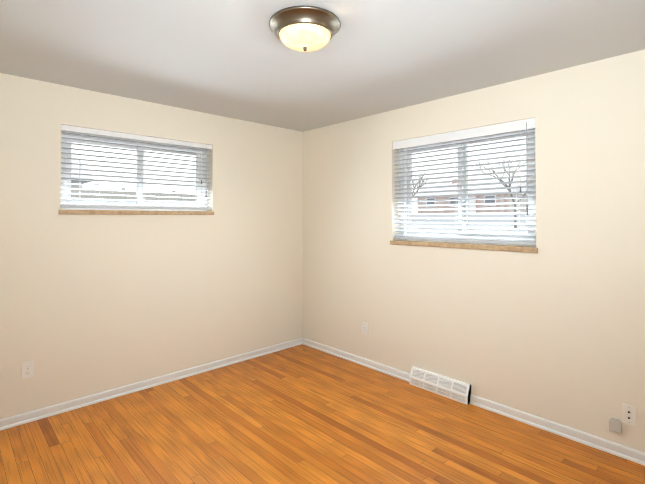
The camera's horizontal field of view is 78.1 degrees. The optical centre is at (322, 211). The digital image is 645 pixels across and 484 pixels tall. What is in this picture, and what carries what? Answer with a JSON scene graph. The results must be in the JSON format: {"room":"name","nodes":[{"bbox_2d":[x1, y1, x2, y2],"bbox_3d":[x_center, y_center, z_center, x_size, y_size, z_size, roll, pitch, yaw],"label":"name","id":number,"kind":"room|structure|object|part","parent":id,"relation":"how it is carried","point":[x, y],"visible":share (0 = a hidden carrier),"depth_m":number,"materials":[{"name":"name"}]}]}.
{"room":"empty bedroom","nodes":[
{"label":"empty bedroom","id":0,"kind":"room"},
{"bbox_2d":[0,73,302,418],"bbox_3d":[-1.541,0.277,3.504,3.840,2.440,0.220,1,-1,-43],"label":"wall","id":1,"kind":"structure","parent":0,"point":[90,304],"depth_m":3.32,"materials":[{"name":"paint"}]},
{"bbox_2d":[22,361,33,378],"bbox_3d":[-2.089,1.122,2.816,0.070,0.115,0.009,1,-1,-43],"label":"electrical outlet","id":2,"kind":"object","parent":1,"relation":"attached to","point":[28,369],"visible":1,"depth_m":2.81,"materials":[{"name":"white plastic"}]},
{"bbox_2d":[60,130,206,210],"bbox_3d":[-1.612,-0.328,3.506,1.237,0.640,0.083,1,-1,-43],"label":"window","id":3,"kind":"structure","parent":1,"relation":"in","point":[138,166],"depth_m":3.45,"materials":[{"name":"white plastic"}]},
{"bbox_3d":[-1.611,-0.328,3.506,1.041,0.444,0.038,1,-1,-43],"label":"glass","id":4,"kind":"part","parent":3,"relation":"part of","materials":[{"name":"clear glass"}]},
{"bbox_2d":[60,125,211,209],"bbox_3d":[-1.532,-0.337,3.421,1.231,0.623,0.065,1,-1,-43],"label":"window blind","id":5,"kind":"object","parent":3,"relation":"attached to","point":[81,130],"visible":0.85,"depth_m":3.34,"materials":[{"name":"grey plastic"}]},
{"bbox_2d":[59,209,213,214],"bbox_3d":[-1.540,0.008,3.425,1.261,0.035,0.133,1,-1,-43],"label":"window sill","id":6,"kind":"structure","parent":1,"relation":"attached to","point":[127,212],"depth_m":3.31,"materials":[{"name":"wood"}]},
{"bbox_2d":[0,337,302,430],"bbox_3d":[-1.457,1.463,3.397,3.400,0.066,0.024,1,-1,-43],"label":"baseboard","id":7,"kind":"structure","parent":1,"relation":"attached to","point":[28,417],"depth_m":3.29,"materials":[{"name":"white wood"}]},
{"bbox_2d":[0,344,644,483],"bbox_3d":[-0.091,1.533,1.951,3.840,0.120,4.440,1,-1,-43],"label":"floor","id":8,"kind":"structure","parent":0,"point":[301,414],"depth_m":2.60,"materials":[{"name":"brown wood"}]},
{"bbox_2d":[0,0,644,131],"bbox_3d":[-0.091,-1.026,1.990,3.840,0.120,4.440,1,-1,-43],"label":"ceiling","id":9,"kind":"structure","parent":0,"point":[237,59],"depth_m":2.35,"materials":[{"name":"paint"}]},
{"bbox_2d":[269,6,340,51],"bbox_3d":[-0.090,-0.895,2.045,0.367,0.141,0.367,1,-1,-43],"label":"light fixture","id":10,"kind":"object","parent":9,"relation":"attached to","point":[305,28],"visible":1,"depth_m":1.95,"materials":[{"name":"beige glass"}]},
{"bbox_3d":[-0.090,-0.875,2.045,0.267,0.068,0.267,1,-1,-43],"label":"lamp shade","id":11,"kind":"part","parent":10,"relation":"part of","materials":[{"name":"white glass"}]},
{"bbox_2d":[303,49,644,451],"bbox_3d":[1.224,0.273,3.214,0.220,2.440,4.000,1,-1,-43],"label":"wall","id":12,"kind":"structure","parent":0,"point":[553,329],"depth_m":2.84,"materials":[{"name":"paint"}]},
{"bbox_2d":[362,322,367,334],"bbox_3d":[0.414,1.143,3.891,0.009,0.115,0.070,1,-1,-43],"label":"electrical outlet","id":13,"kind":"object","parent":12,"relation":"attached to","point":[364,328],"visible":1,"depth_m":3.89,"materials":[{"name":"white plastic"}]},
{"bbox_2d":[409,366,470,404],"bbox_3d":[0.957,1.419,3.274,0.061,0.150,0.530,1,-1,-43],"label":"air vent","id":14,"kind":"object","parent":12,"relation":"in","point":[450,388],"visible":1,"depth_m":3.24,"materials":[{"name":"white metal"}]},
{"bbox_2d":[390,240,537,252],"bbox_3d":[1.101,0.276,3.254,0.133,0.035,1.261,1,-1,-43],"label":"window sill","id":15,"kind":"structure","parent":12,"relation":"attached to","point":[532,249],"depth_m":3.11,"materials":[{"name":"wood"}]},
{"bbox_2d":[399,128,535,245],"bbox_3d":[1.178,-0.198,3.333,0.083,0.915,1.237,1,-1,-43],"label":"window","id":16,"kind":"structure","parent":12,"relation":"in","point":[466,168],"depth_m":3.32,"materials":[{"name":"white plastic"}]},
{"bbox_2d":[393,118,535,244],"bbox_3d":[1.093,-0.207,3.253,0.065,0.898,1.231,1,-1,-43],"label":"window blind","id":17,"kind":"object","parent":16,"relation":"attached to","point":[518,125],"visible":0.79,"depth_m":3.16,"materials":[{"name":"grey plastic"}]},
{"bbox_3d":[1.177,-0.198,3.333,0.038,0.719,1.041,1,-1,-43],"label":"glass","id":18,"kind":"part","parent":16,"relation":"part of","materials":[{"name":"clear glass"}]},
{"bbox_2d":[302,338,644,465],"bbox_3d":[1.144,1.458,3.103,0.024,0.066,3.976,1,-1,-43],"label":"baseboard","id":19,"kind":"structure","parent":12,"relation":"attached to","point":[620,450],"depth_m":2.79,"materials":[{"name":"white wood"}]},
{"bbox_2d":[609,417,621,433],"bbox_3d":[1.789,1.305,2.425,0.022,0.076,0.060,1,-1,-43],"label":"socket","id":20,"kind":"object","parent":12,"relation":"attached to","point":[615,424],"visible":1,"depth_m":2.42,"materials":[{"name":"grey plastic"}]},
{"bbox_2d":[622,403,636,425],"bbox_3d":[1.837,1.218,2.380,0.015,0.115,0.070,1,-1,-43],"label":"outlet","id":21,"kind":"object","parent":12,"relation":"attached to","point":[629,414],"visible":1,"depth_m":2.38,"materials":[{"name":"white plastic"}]},
{"label":"outside","id":22,"kind":"structure","parent":0,"visible":0},
{"bbox_2d":[412,224,535,246],"bbox_3d":[0.566,1.200,32.854,220.000,0.001,220.000,1,-1,-43],"label":"snow","id":23,"kind":"object","parent":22,"point":[488,226],"depth_m":31.68,"materials":[{"name":"white snow"}]},
{"bbox_2d":[71,154,92,191],"bbox_3d":[-20.634,-1.532,21.112,17.000,5.200,13.000,1,-1,-43],"label":"house","id":24,"kind":"structure","parent":23,"relation":"on","point":[81,171],"depth_m":22.51,"materials":[{"name":"grey"}]},
{"bbox_2d":[71,188,195,200],"bbox_3d":[-10.656,-0.036,12.716,24.100,1.850,0.125,1,-1,-43],"label":"fence","id":25,"kind":"object","parent":23,"relation":"on","point":[126,193],"depth_m":15.51,"materials":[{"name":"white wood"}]},
{"bbox_2d":[412,172,426,195],"bbox_3d":[4.647,-0.572,21.880,1.825,3.210,2.216,1,-1,-43],"label":"tree","id":26,"kind":"object","parent":23,"relation":"on","point":[419,181],"depth_m":21.53,"materials":[{"name":"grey plant"}]},
{"bbox_2d":[412,177,527,222],"bbox_3d":[19.078,-1.341,49.705,13.000,5.700,16.500,1,-1,-43],"label":"brick house","id":27,"kind":"structure","parent":23,"relation":"on","point":[476,201],"depth_m":45.57,"materials":[{"name":"red"}]},
{"bbox_2d":[469,151,525,227],"bbox_3d":[10.481,-1.160,21.618,3.162,4.376,3.892,1,-1,-43],"label":"tree","id":28,"kind":"object","parent":23,"relation":"on","point":[511,195],"depth_m":21.57,"materials":[{"name":"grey plant"}]}
]}

